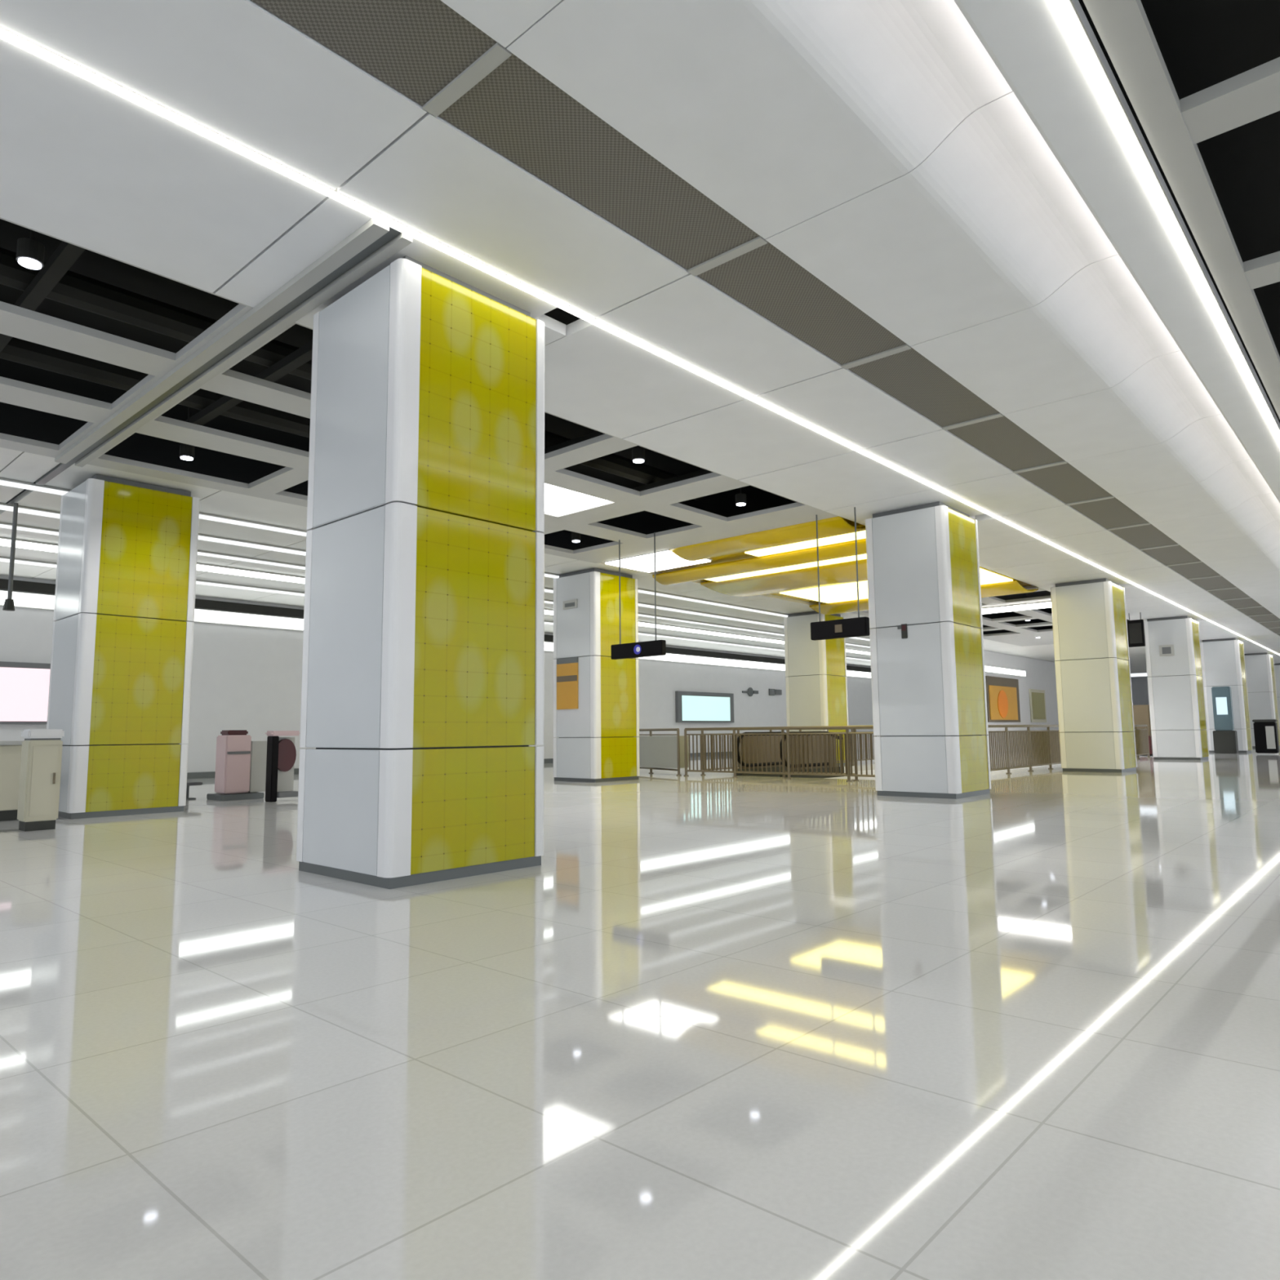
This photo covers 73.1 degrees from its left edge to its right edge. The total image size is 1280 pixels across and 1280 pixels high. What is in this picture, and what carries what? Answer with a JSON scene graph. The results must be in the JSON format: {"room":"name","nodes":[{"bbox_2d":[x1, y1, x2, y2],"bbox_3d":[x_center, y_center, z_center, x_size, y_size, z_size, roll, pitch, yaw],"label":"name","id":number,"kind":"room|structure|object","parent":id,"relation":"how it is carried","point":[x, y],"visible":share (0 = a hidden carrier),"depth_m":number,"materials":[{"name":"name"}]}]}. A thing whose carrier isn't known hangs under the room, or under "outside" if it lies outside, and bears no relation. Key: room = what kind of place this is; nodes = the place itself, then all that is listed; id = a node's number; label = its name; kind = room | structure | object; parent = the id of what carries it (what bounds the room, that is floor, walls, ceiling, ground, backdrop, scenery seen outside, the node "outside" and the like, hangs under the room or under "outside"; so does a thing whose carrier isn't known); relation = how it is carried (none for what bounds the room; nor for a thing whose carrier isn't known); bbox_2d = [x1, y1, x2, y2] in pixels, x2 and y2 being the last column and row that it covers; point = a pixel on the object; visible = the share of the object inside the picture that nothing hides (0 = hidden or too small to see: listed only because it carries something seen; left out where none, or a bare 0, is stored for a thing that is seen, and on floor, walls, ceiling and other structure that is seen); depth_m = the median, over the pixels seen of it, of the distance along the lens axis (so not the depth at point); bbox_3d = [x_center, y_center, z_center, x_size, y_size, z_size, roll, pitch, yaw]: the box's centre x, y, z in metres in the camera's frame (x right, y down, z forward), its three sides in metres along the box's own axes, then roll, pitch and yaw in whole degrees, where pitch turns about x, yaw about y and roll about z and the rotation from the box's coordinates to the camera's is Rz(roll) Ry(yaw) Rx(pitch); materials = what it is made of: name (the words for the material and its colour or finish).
{"room":"railway station","nodes":[
{"label":"railway station","id":0,"kind":"room"},
{"bbox_2d":[0,574,879,773],"bbox_3d":[5.700,2.690,39.254,0.250,4.900,84.000,-6,-8,42],"label":"wall","id":1,"kind":"structure","parent":0,"point":[248,678],"depth_m":22.32,"materials":[{"name":"white paint"}]},
{"bbox_2d":[0,661,50,724],"bbox_3d":[-13.802,1.046,17.409,0.150,1.300,3.350,-6,-8,42],"label":"advert lightbox","id":2,"kind":"object","parent":1,"relation":"attached to","point":[24,686],"visible":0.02,"depth_m":18.19,"materials":[{"name":"grey plastic"}]},
{"bbox_2d":[12,591,54,609],"bbox_3d":[-13.041,-0.834,18.532,0.100,0.326,0.763,-6,-8,42],"label":"wall light","id":3,"kind":"object","parent":1,"relation":"attached to","point":[34,601],"depth_m":18.50,"materials":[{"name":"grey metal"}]},
{"bbox_2d":[194,608,303,631],"bbox_3d":[-9.917,-0.496,21.971,0.100,0.326,2.757,-6,-8,42],"label":"wall light","id":4,"kind":"object","parent":1,"relation":"attached to","point":[201,615],"depth_m":21.88,"materials":[{"name":"white plastic"}]},
{"bbox_2d":[0,578,871,671],"bbox_3d":[2.460,0.544,35.636,0.100,0.220,64.000,-6,-8,42],"label":"trim","id":5,"kind":"structure","parent":1,"relation":"attached to","point":[18,585],"depth_m":22.18,"materials":[{"name":"white"}]},
{"bbox_2d":[186,751,740,778],"bbox_3d":[-6.779,3.678,25.027,0.030,0.150,46.400,-6,-8,42],"label":"baseboard","id":6,"kind":"structure","parent":1,"relation":"attached to","point":[211,774],"depth_m":21.01,"materials":[{"name":"grey metal"}]},
{"bbox_2d":[675,690,733,722],"bbox_3d":[2.726,2.782,35.615,0.150,1.240,3.750,-6,-8,42],"label":"advert lightbox","id":7,"kind":"object","parent":1,"relation":"attached to","point":[691,706],"visible":1,"depth_m":35.41,"materials":[{"name":"grey"}]},
{"bbox_2d":[638,653,785,671],"bbox_3d":[3.323,0.934,36.550,0.100,0.327,10.164,-6,-8,42],"label":"wall light","id":8,"kind":"object","parent":1,"relation":"attached to","point":[669,657],"depth_m":36.37,"materials":[{"name":"white plastic"}]},
{"bbox_2d":[845,670,871,678],"bbox_3d":[11.499,1.817,45.554,0.100,0.325,2.694,-6,-8,42],"label":"wall light","id":9,"kind":"object","parent":1,"relation":"attached to","point":[849,673],"depth_m":45.54,"materials":[{"name":"white plastic"}]},
{"bbox_2d":[0,747,1279,1279],"bbox_3d":[16.945,4.010,28.913,30.000,0.150,84.000,-6,-8,42],"label":"floor","id":10,"kind":"structure","parent":0,"point":[723,1027],"depth_m":2.83,"materials":[{"name":"tile"}]},
{"bbox_2d":[0,741,23,821],"bbox_3d":[-8.399,1.708,10.338,0.800,0.970,1.750,-6,-8,42],"label":"base cabinet","id":11,"kind":"object","parent":10,"relation":"on","point":[10,751],"depth_m":10.57,"materials":[{"name":"metal"}]},
{"bbox_2d":[17,728,64,831],"bbox_3d":[-6.658,1.544,9.579,0.340,1.100,0.340,-6,-8,42],"label":"base cabinet","id":12,"kind":"object","parent":10,"relation":"on","point":[39,786],"visible":1,"depth_m":9.47,"materials":[{"name":"metal"}]},
{"bbox_2d":[46,474,199,819],"bbox_3d":[-7.086,0.119,11.821,1.294,4.420,1.370,-6,-8,42],"label":"column","id":13,"kind":"structure","parent":10,"relation":"on","point":[122,658],"depth_m":11.34,"materials":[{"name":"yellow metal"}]},
{"bbox_2d":[206,729,266,800],"bbox_3d":[-6.493,2.017,14.001,0.560,1.100,0.780,-6,-8,42],"label":"gate","id":14,"kind":"object","parent":10,"relation":"on","point":[240,761],"visible":0.94,"depth_m":13.82,"materials":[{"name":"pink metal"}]},
{"bbox_2d":[265,730,300,802],"bbox_3d":[-5.557,1.954,13.408,0.310,1.080,0.470,-6,-8,42],"label":"display stand","id":15,"kind":"object","parent":10,"relation":"on","point":[281,751],"visible":0.98,"depth_m":13.38,"materials":[{"name":"grey metal"}]},
{"bbox_2d":[296,255,544,888],"bbox_3d":[-1.673,-0.477,6.751,1.294,4.420,1.370,-6,-8,42],"label":"column","id":16,"kind":"structure","parent":10,"relation":"on","point":[422,710],"depth_m":6.22,"materials":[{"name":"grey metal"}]},
{"bbox_2d":[553,568,639,782],"bbox_3d":[-0.944,0.783,18.584,1.294,4.420,1.370,-6,-8,42],"label":"column","id":17,"kind":"structure","parent":10,"relation":"on","point":[596,742],"depth_m":18.06,"materials":[{"name":"grey metal"}]},
{"bbox_2d":[556,657,577,709],"bbox_3d":[-1.532,0.914,18.156,0.640,1.080,0.028,-6,-8,42],"label":"poster","id":18,"kind":"object","parent":17,"relation":"attached to","point":[566,673],"visible":1,"depth_m":18.14,"materials":[{"name":"orange paper"}]},
{"bbox_2d":[633,728,688,775],"bbox_3d":[-0.356,2.858,22.390,0.791,1.092,5.432,3,-7,-28],"label":"glass railing","id":19,"kind":"object","parent":10,"relation":"on","point":[656,751],"visible":0.38,"depth_m":20.44,"materials":[{"name":"metal"}]},
{"bbox_2d":[736,731,786,777],"bbox_3d":[3.095,2.746,20.692,0.200,1.085,2.713,-6,-8,42],"label":"balustrade","id":20,"kind":"object","parent":10,"relation":"on","point":[742,735],"visible":0.49,"depth_m":20.37,"materials":[{"name":"brown metal"}]},
{"bbox_2d":[683,725,880,781],"bbox_3d":[3.091,2.349,17.956,5.620,1.092,0.120,-6,-8,42],"label":"stair railing","id":21,"kind":"object","parent":10,"relation":"on","point":[846,735],"visible":0.88,"depth_m":18.09,"materials":[{"name":"metal"}]},
{"bbox_2d":[700,728,879,775],"bbox_3d":[6.254,3.112,25.369,0.120,1.092,14.420,-6,-8,42],"label":"stair railing","id":22,"kind":"object","parent":10,"relation":"on","point":[738,731],"visible":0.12,"depth_m":20.94,"materials":[{"name":"metal"}]},
{"bbox_2d":[779,731,844,778],"bbox_3d":[3.986,2.652,19.893,0.200,1.085,2.713,-6,-8,42],"label":"balustrade","id":23,"kind":"object","parent":10,"relation":"on","point":[809,735],"visible":0.32,"depth_m":19.83,"materials":[{"name":"brown metal"}]},
{"bbox_2d":[783,611,848,765],"bbox_3d":[5.185,1.445,25.332,1.294,4.420,1.370,-6,-8,42],"label":"column","id":24,"kind":"structure","parent":10,"relation":"on","point":[816,682],"depth_m":24.90,"materials":[{"name":"grey metal"}]},
{"bbox_2d":[781,728,859,780],"bbox_3d":[3.696,2.335,17.881,1.820,1.092,0.120,-6,-8,42],"label":"stair railing","id":25,"kind":"object","parent":10,"relation":"on","point":[854,730],"visible":0.38,"depth_m":17.80,"materials":[{"name":"metal"}]},
{"bbox_2d":[865,501,991,799],"bbox_3d":[4.522,0.192,13.573,1.294,4.420,1.370,-6,-8,42],"label":"column","id":26,"kind":"structure","parent":10,"relation":"on","point":[929,699],"depth_m":13.06,"materials":[{"name":"grey metal"}]},
{"bbox_2d":[980,724,1151,773],"bbox_3d":[11.176,2.762,22.559,0.120,1.092,17.420,-6,-8,42],"label":"stair railing","id":27,"kind":"object","parent":10,"relation":"on","point":[1050,741],"visible":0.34,"depth_m":20.41,"materials":[{"name":"metal"}]},
{"bbox_2d":[1050,577,1137,773],"bbox_3d":[10.718,0.862,20.395,1.294,4.420,1.370,-6,-8,42],"label":"column","id":28,"kind":"structure","parent":10,"relation":"on","point":[1095,717],"depth_m":19.89,"materials":[{"name":"grey metal"}]},
{"bbox_2d":[1133,704,1155,755],"bbox_3d":[18.103,3.254,31.118,0.700,1.800,0.700,-6,-8,42],"label":"vending machine","id":29,"kind":"object","parent":10,"relation":"on","point":[1141,713],"visible":0.23,"depth_m":30.80,"materials":[{"name":"brown metal"}]},
{"bbox_2d":[1143,615,1209,759],"bbox_3d":[16.914,1.531,27.218,1.294,4.420,1.370,-6,-8,42],"label":"column","id":30,"kind":"structure","parent":10,"relation":"on","point":[1175,686],"depth_m":26.71,"materials":[{"name":"grey metal"}]},
{"bbox_2d":[1159,644,1174,656],"bbox_3d":[16.396,0.326,26.860,0.400,0.350,0.025,-6,-8,42],"label":"sign plate","id":31,"kind":"object","parent":30,"relation":"attached to","point":[1164,650],"visible":1,"depth_m":26.85,"materials":[{"name":"grey metal"}]},
{"bbox_2d":[1211,686,1238,753],"bbox_3d":[22.016,3.015,32.532,0.700,2.500,0.500,-6,-8,42],"label":"information kiosk","id":32,"kind":"object","parent":10,"relation":"on","point":[1224,738],"visible":1,"depth_m":32.36,"materials":[{"name":"metal"}]},
{"bbox_2d":[1200,637,1252,752],"bbox_3d":[23.109,2.200,34.040,1.294,4.420,1.370,-6,-8,42],"label":"column","id":33,"kind":"structure","parent":10,"relation":"on","point":[1223,660],"depth_m":33.60,"materials":[{"name":"grey metal"}]},
{"bbox_2d":[1244,652,1279,747],"bbox_3d":[29.305,2.870,40.862,1.294,4.420,1.370,-6,-8,42],"label":"column","id":34,"kind":"structure","parent":10,"relation":"on","point":[1260,667],"depth_m":40.34,"materials":[{"name":"grey metal"}]},
{"bbox_2d":[1252,719,1279,753],"bbox_3d":[22.517,3.461,31.017,0.690,1.200,0.540,-6,-8,42],"label":"rubbish bin","id":35,"kind":"object","parent":10,"relation":"on","point":[1265,731],"visible":1,"depth_m":30.82,"materials":[{"name":"metal"}]},
{"bbox_2d":[1274,663,1279,727],"bbox_3d":[35.501,3.539,47.685,1.294,4.420,1.370,-6,-8,42],"label":"column","id":36,"kind":"structure","parent":10,"relation":"on","point":[1277,666],"depth_m":47.32,"materials":[{"name":"grey metal"}]},
{"bbox_2d":[0,0,1279,673],"bbox_3d":[16.857,-1.141,29.498,30.300,1.380,84.400,-6,-8,42],"label":"ceiling","id":37,"kind":"structure","parent":0,"point":[957,172],"depth_m":6.45,"materials":[{"name":"paint"}]},
{"bbox_2d":[2,502,18,610],"bbox_3d":[-9.108,-1.214,12.521,0.150,1.580,0.150,-6,-8,42],"label":"pendant rod","id":38,"kind":"object","parent":37,"relation":"hanging from","point":[9,605],"visible":1,"depth_m":12.49,"materials":[{"name":"metal"}]},
{"bbox_2d":[16,229,44,269],"bbox_3d":[-4.538,-3.385,6.472,0.170,1.200,0.170,-6,-8,42],"label":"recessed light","id":39,"kind":"object","parent":37,"relation":"in","point":[30,253],"visible":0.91,"depth_m":6.36,"materials":[{"name":"grey metal"}]},
{"bbox_2d":[0,477,71,495],"bbox_3d":[-8.169,-2.090,11.611,0.395,0.060,0.792,-6,-8,42],"label":"linear light","id":40,"kind":"object","parent":37,"relation":"attached to","point":[29,486],"depth_m":11.68,"materials":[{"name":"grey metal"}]},
{"bbox_2d":[14,558,57,567],"bbox_3d":[-11.661,-1.515,16.661,0.537,0.060,0.763,-6,-8,42],"label":"linear light","id":41,"kind":"object","parent":37,"relation":"attached to","point":[16,560],"depth_m":16.74,"materials":[{"name":"white plastic"}]},
{"bbox_2d":[15,538,57,552],"bbox_3d":[-10.599,-1.683,15.183,0.801,0.060,0.776,-6,-8,42],"label":"linear light","id":42,"kind":"object","parent":37,"relation":"attached to","point":[30,544],"depth_m":15.22,"materials":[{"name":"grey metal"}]},
{"bbox_2d":[16,524,58,535],"bbox_3d":[-9.777,-1.815,14.029,0.424,0.060,0.636,-6,-8,42],"label":"linear light","id":43,"kind":"object","parent":37,"relation":"attached to","point":[28,528],"depth_m":14.10,"materials":[{"name":"white plastic"}]},
{"bbox_2d":[17,505,60,518],"bbox_3d":[-8.991,-1.943,12.911,0.460,0.060,0.610,-6,-8,42],"label":"linear light","id":44,"kind":"object","parent":37,"relation":"attached to","point":[28,510],"depth_m":12.96,"materials":[{"name":"white plastic"}]},
{"bbox_2d":[179,407,195,460],"bbox_3d":[-5.745,-2.890,10.986,0.170,1.200,0.170,-6,-8,42],"label":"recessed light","id":45,"kind":"object","parent":37,"relation":"in","point":[186,451],"visible":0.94,"depth_m":10.87,"materials":[{"name":"grey metal"}]},
{"bbox_2d":[35,217,412,485],"bbox_3d":[-4.892,-2.461,8.731,8.700,0.110,0.295,-6,-8,42],"label":"ceiling beam","id":46,"kind":"structure","parent":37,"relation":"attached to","point":[375,242],"depth_m":7.26,"materials":[{"name":"grey metal"}]},
{"bbox_2d":[195,579,304,595],"bbox_3d":[-8.862,-1.212,19.742,0.540,0.060,2.626,-6,-8,42],"label":"linear light","id":47,"kind":"object","parent":37,"relation":"attached to","point":[197,581],"depth_m":19.80,"materials":[{"name":"white plastic"}]},
{"bbox_2d":[196,562,305,583],"bbox_3d":[-8.055,-1.408,17.987,0.806,0.060,2.541,-6,-8,42],"label":"linear light","id":48,"kind":"object","parent":37,"relation":"attached to","point":[200,566],"depth_m":17.99,"materials":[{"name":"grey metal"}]},
{"bbox_2d":[197,550,305,569],"bbox_3d":[-7.426,-1.561,16.619,0.425,0.060,2.211,-6,-8,42],"label":"linear light","id":49,"kind":"object","parent":37,"relation":"attached to","point":[199,553],"depth_m":16.66,"materials":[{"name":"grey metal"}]},
{"bbox_2d":[197,533,306,555],"bbox_3d":[-6.818,-1.708,15.306,0.461,0.060,2.065,-6,-8,42],"label":"linear light","id":50,"kind":"object","parent":37,"relation":"attached to","point":[201,536],"depth_m":15.32,"materials":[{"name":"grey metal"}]},
{"bbox_2d":[199,511,307,536],"bbox_3d":[-6.162,-1.873,13.822,0.395,0.060,1.854,-6,-8,42],"label":"linear light","id":51,"kind":"object","parent":37,"relation":"attached to","point":[202,515],"depth_m":13.84,"materials":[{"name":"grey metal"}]},
{"bbox_2d":[251,0,504,112],"bbox_3d":[-1.697,-3.049,3.703,0.650,0.054,2.310,-6,-8,42],"label":"ceiling vent","id":52,"kind":"object","parent":37,"relation":"in","point":[425,51],"visible":0.9,"depth_m":4.28,"materials":[{"name":"grey metal"}]},
{"bbox_2d":[544,483,608,514],"bbox_3d":[-1.400,-2.141,12.703,1.260,0.070,1.670,-6,-8,42],"label":"ceiling light panel","id":53,"kind":"object","parent":37,"relation":"attached to","point":[557,500],"visible":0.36,"depth_m":12.89,"materials":[{"name":"white plastic"}]},
{"bbox_2d":[429,47,764,274],"bbox_3d":[-0.148,-2.882,5.408,0.650,0.054,2.310,-6,-8,42],"label":"ceiling vent","id":54,"kind":"object","parent":37,"relation":"in","point":[508,106],"visible":0.86,"depth_m":5.21,"materials":[{"name":"grey metal"}]},
{"bbox_2d":[610,532,666,659],"bbox_3d":[-0.051,-0.760,15.011,1.190,2.130,0.132,-6,-8,42],"label":"hanging sign","id":55,"kind":"object","parent":37,"relation":"hanging from","point":[657,647],"visible":1,"depth_m":14.82,"materials":[{"name":"grey metal"}]},
{"bbox_2d":[631,445,644,463],"bbox_3d":[-0.025,-2.915,11.279,0.170,1.200,0.170,-6,-8,42],"label":"pendant light","id":56,"kind":"object","parent":37,"relation":"in","point":[637,453],"visible":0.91,"depth_m":11.16,"materials":[{"name":"grey metal"}]},
{"bbox_2d":[0,26,1279,655],"bbox_3d":[18.444,-0.640,27.940,0.040,0.060,83.900,-6,-8,42],"label":"strip light","id":57,"kind":"object","parent":37,"relation":"attached to","point":[6,34],"visible":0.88,"depth_m":5.90,"materials":[{"name":"white plastic"}]},
{"bbox_2d":[638,602,783,627],"bbox_3d":[2.316,-0.721,25.363,0.461,0.060,7.360,-6,-8,42],"label":"linear light","id":58,"kind":"object","parent":37,"relation":"attached to","point":[646,605],"depth_m":25.10,"materials":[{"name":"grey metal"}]},
{"bbox_2d":[638,621,784,644],"bbox_3d":[2.770,-0.239,29.905,0.806,0.060,9.054,-6,-8,42],"label":"linear light","id":59,"kind":"object","parent":37,"relation":"attached to","point":[640,623],"depth_m":29.57,"materials":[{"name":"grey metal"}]},
{"bbox_2d":[638,613,784,635],"bbox_3d":[2.526,-0.486,27.577,0.425,0.060,7.949,-6,-8,42],"label":"linear light","id":60,"kind":"object","parent":37,"relation":"attached to","point":[639,614],"depth_m":27.33,"materials":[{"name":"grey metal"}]},
{"bbox_2d":[638,631,784,651],"bbox_3d":[3.029,0.072,32.834,0.540,0.060,9.610,-6,-8,42],"label":"linear light","id":61,"kind":"object","parent":37,"relation":"attached to","point":[639,633],"depth_m":32.54,"materials":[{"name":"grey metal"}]},
{"bbox_2d":[637,588,787,617],"bbox_3d":[2.148,-0.975,22.971,0.395,0.060,6.844,-6,-8,42],"label":"linear light","id":62,"kind":"object","parent":37,"relation":"attached to","point":[639,590],"depth_m":22.75,"materials":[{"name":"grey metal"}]},
{"bbox_2d":[735,487,746,506],"bbox_3d":[1.563,-2.696,13.472,0.170,1.200,0.170,-6,-8,42],"label":"pendant light","id":63,"kind":"object","parent":37,"relation":"in","point":[740,499],"visible":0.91,"depth_m":13.35,"materials":[{"name":"grey metal"}]},
{"bbox_2d":[692,239,909,368],"bbox_3d":[1.401,-2.715,7.114,0.650,0.054,2.310,-6,-8,42],"label":"ceiling vent","id":64,"kind":"object","parent":37,"relation":"in","point":[762,277],"visible":0.83,"depth_m":6.97,"materials":[{"name":"grey metal"}]},
{"bbox_2d":[810,506,870,640],"bbox_3d":[3.071,-1.027,13.423,0.960,2.000,0.128,-6,-8,42],"label":"hanging sign","id":65,"kind":"object","parent":37,"relation":"hanging from","point":[859,626],"visible":1,"depth_m":13.27,"materials":[{"name":"grey metal"}]},
{"bbox_2d":[844,346,1001,429],"bbox_3d":[2.950,-2.547,8.819,0.650,0.054,2.310,-6,-8,42],"label":"ceiling vent","id":66,"kind":"object","parent":37,"relation":"in","point":[905,375],"visible":0.83,"depth_m":8.73,"materials":[{"name":"grey metal"}]},
{"bbox_2d":[944,413,1066,472],"bbox_3d":[4.498,-2.380,10.525,0.650,0.054,2.310,-6,-8,42],"label":"ceiling vent","id":67,"kind":"object","parent":37,"relation":"in","point":[998,437],"visible":0.83,"depth_m":10.45,"materials":[{"name":"grey metal"}]},
{"bbox_2d":[982,600,1051,613],"bbox_3d":[9.686,-0.815,25.076,5.100,0.060,0.900,-6,-8,42],"label":"strip light","id":68,"kind":"object","parent":37,"relation":"attached to","point":[1046,604],"visible":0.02,"depth_m":24.10,"materials":[{"name":"white plastic"}]},
{"bbox_2d":[1014,462,1113,505],"bbox_3d":[6.047,-2.213,12.231,0.650,0.054,2.310,-6,-8,42],"label":"ceiling vent","id":69,"kind":"object","parent":37,"relation":"in","point":[1064,482],"visible":0.83,"depth_m":12.18,"materials":[{"name":"grey metal"}]},
{"bbox_2d":[1067,496,1150,529],"bbox_3d":[7.596,-2.045,13.936,0.650,0.054,2.310,-6,-8,42],"label":"ceiling vent","id":70,"kind":"object","parent":37,"relation":"in","point":[1111,513],"visible":0.83,"depth_m":13.91,"materials":[{"name":"grey metal"}]},
{"bbox_2d":[1126,612,1145,647],"bbox_3d":[14.840,-0.308,25.824,0.430,1.020,0.130,-6,-8,42],"label":"hanging sign","id":71,"kind":"object","parent":37,"relation":"hanging from","point":[1135,628],"visible":0.94,"depth_m":25.76,"materials":[{"name":"grey metal"}]},
{"bbox_2d":[1107,523,1178,550],"bbox_3d":[9.145,-1.878,15.642,0.650,0.054,2.310,-6,-8,42],"label":"ceiling vent","id":72,"kind":"object","parent":37,"relation":"in","point":[1146,536],"visible":0.81,"depth_m":15.62,"materials":[{"name":"grey metal"}]},
{"bbox_2d":[1052,0,1279,444],"bbox_3d":[21.316,-0.944,25.361,0.055,0.060,83.900,-6,-8,42],"label":"strip light","id":73,"kind":"object","parent":37,"relation":"attached to","point":[1066,9],"visible":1,"depth_m":5.34,"materials":[{"name":"white plastic"}]},
{"bbox_2d":[1142,544,1201,566],"bbox_3d":[10.694,-1.711,17.347,0.650,0.054,2.310,-6,-8,42],"label":"ceiling vent","id":74,"kind":"object","parent":37,"relation":"in","point":[1173,555],"visible":0.81,"depth_m":17.35,"materials":[{"name":"grey metal"}]},
{"bbox_2d":[1167,561,1221,579],"bbox_3d":[12.243,-1.543,19.053,0.650,0.054,2.310,-6,-8,42],"label":"ceiling vent","id":75,"kind":"object","parent":37,"relation":"in","point":[1196,570],"visible":0.83,"depth_m":19.09,"materials":[{"name":"grey metal"}]},
{"bbox_2d":[1189,576,1236,591],"bbox_3d":[13.792,-1.376,20.759,0.650,0.054,2.310,-6,-8,42],"label":"ceiling vent","id":76,"kind":"object","parent":37,"relation":"in","point":[1215,583],"visible":0.88,"depth_m":20.77,"materials":[{"name":"grey metal"}]},
{"bbox_2d":[1208,587,1250,600],"bbox_3d":[15.341,-1.209,22.464,0.650,0.054,2.310,-6,-8,42],"label":"ceiling vent","id":77,"kind":"object","parent":37,"relation":"in","point":[1228,593],"visible":0.79,"depth_m":22.47,"materials":[{"name":"grey metal"}]},
{"bbox_2d":[1223,597,1262,608],"bbox_3d":[16.890,-1.041,24.170,0.650,0.054,2.310,-6,-8,42],"label":"ceiling vent","id":78,"kind":"object","parent":37,"relation":"in","point":[1244,602],"visible":0.83,"depth_m":24.25,"materials":[{"name":"grey metal"}]},
{"bbox_2d":[1236,606,1273,616],"bbox_3d":[18.439,-0.874,25.875,0.650,0.054,2.310,-6,-8,42],"label":"ceiling vent","id":79,"kind":"object","parent":37,"relation":"in","point":[1261,611],"visible":0.86,"depth_m":25.99,"materials":[{"name":"grey metal"}]},
{"bbox_2d":[1248,614,1279,622],"bbox_3d":[19.988,-0.707,27.581,0.650,0.054,2.310,-6,-8,42],"label":"ceiling vent","id":80,"kind":"object","parent":37,"relation":"in","point":[1265,618],"visible":0.89,"depth_m":27.62,"materials":[{"name":"grey metal"}]},
{"bbox_2d":[652,515,1038,614],"bbox_3d":[4.425,-1.381,19.297,5.480,0.310,9.770,-6,-8,42],"label":"ceiling","id":81,"kind":"structure","parent":0,"point":[728,557],"depth_m":17.68,"materials":[{"name":"gold metal"}]},
{"bbox_2d":[604,549,711,572],"bbox_3d":[0.358,-1.577,17.328,1.700,0.060,1.360,-6,-8,42],"label":"ceiling light panel","id":82,"kind":"object","parent":81,"relation":"attached to","point":[666,559],"visible":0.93,"depth_m":17.25,"materials":[{"name":"white plastic"}]},
{"bbox_2d":[705,553,866,582],"bbox_3d":[3.315,-1.573,17.731,4.950,0.060,0.800,-6,-8,42],"label":"light bar","id":83,"kind":"object","parent":81,"relation":"attached to","point":[860,557],"visible":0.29,"depth_m":18.10,"materials":[{"name":"white plastic"}]},
{"bbox_2d":[744,530,866,556],"bbox_3d":[3.129,-1.776,15.820,2.650,0.060,0.500,-6,-8,42],"label":"light bar","id":84,"kind":"object","parent":81,"relation":"attached to","point":[860,535],"visible":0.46,"depth_m":15.81,"materials":[{"name":"white plastic"}]},
{"bbox_2d":[779,566,1013,603],"bbox_3d":[6.034,-1.288,20.651,4.850,0.060,2.400,-6,-8,42],"label":"light bar","id":85,"kind":"object","parent":81,"relation":"attached to","point":[843,592],"visible":0.46,"depth_m":21.07,"materials":[{"name":"white plastic"}]},
{"bbox_2d":[823,763,1058,780],"bbox_3d":[8.250,5.552,23.249,4.600,3.950,14.000,-6,-8,42],"label":"wall","id":86,"kind":"structure","parent":0,"point":[864,772],"depth_m":24.90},
{"bbox_2d":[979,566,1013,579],"bbox_3d":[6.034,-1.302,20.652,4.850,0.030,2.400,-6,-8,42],"label":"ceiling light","id":87,"kind":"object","parent":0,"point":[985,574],"depth_m":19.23,"materials":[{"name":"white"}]},
{"bbox_2d":[984,650,1058,751],"bbox_3d":[22.183,3.434,45.476,0.200,4.420,22.600,-6,-8,42],"label":"wall","id":88,"kind":"structure","parent":0,"point":[1040,674],"depth_m":41.51,"materials":[{"name":"white paint"}]},
{"bbox_2d":[985,675,1020,722],"bbox_3d":[16.405,2.694,38.877,0.115,2.000,4.000,-6,-8,42],"label":"board","id":89,"kind":"object","parent":88,"relation":"attached to","point":[1002,696],"visible":0.97,"depth_m":38.65,"materials":[{"name":"brown metal"}]},
{"bbox_2d":[988,684,1017,719],"bbox_3d":[16.353,2.835,38.776,0.030,1.500,3.400,-6,-8,42],"label":"picture","id":90,"kind":"object","parent":89,"relation":"attached to","point":[1002,699],"depth_m":38.62},
{"bbox_2d":[984,665,1026,676],"bbox_3d":[16.603,1.420,39.297,0.070,0.300,5.500,-6,-8,42],"label":"wall light","id":91,"kind":"object","parent":88,"relation":"attached to","point":[993,669],"visible":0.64,"depth_m":39.26,"materials":[{"name":"white plastic"}]},
{"bbox_2d":[1028,688,1046,722],"bbox_3d":[19.542,3.235,42.341,0.070,1.600,2.200,-6,-8,42],"label":"notice board","id":92,"kind":"object","parent":88,"relation":"attached to","point":[1037,697],"visible":1,"depth_m":42.19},
{"bbox_2d":[1130,675,1149,705],"bbox_3d":[45.073,4.561,60.368,30.250,4.900,0.250,-6,-8,42],"label":"wall","id":93,"kind":"structure","parent":0,"point":[1140,690],"depth_m":66.29,"materials":[{"name":"grey"}]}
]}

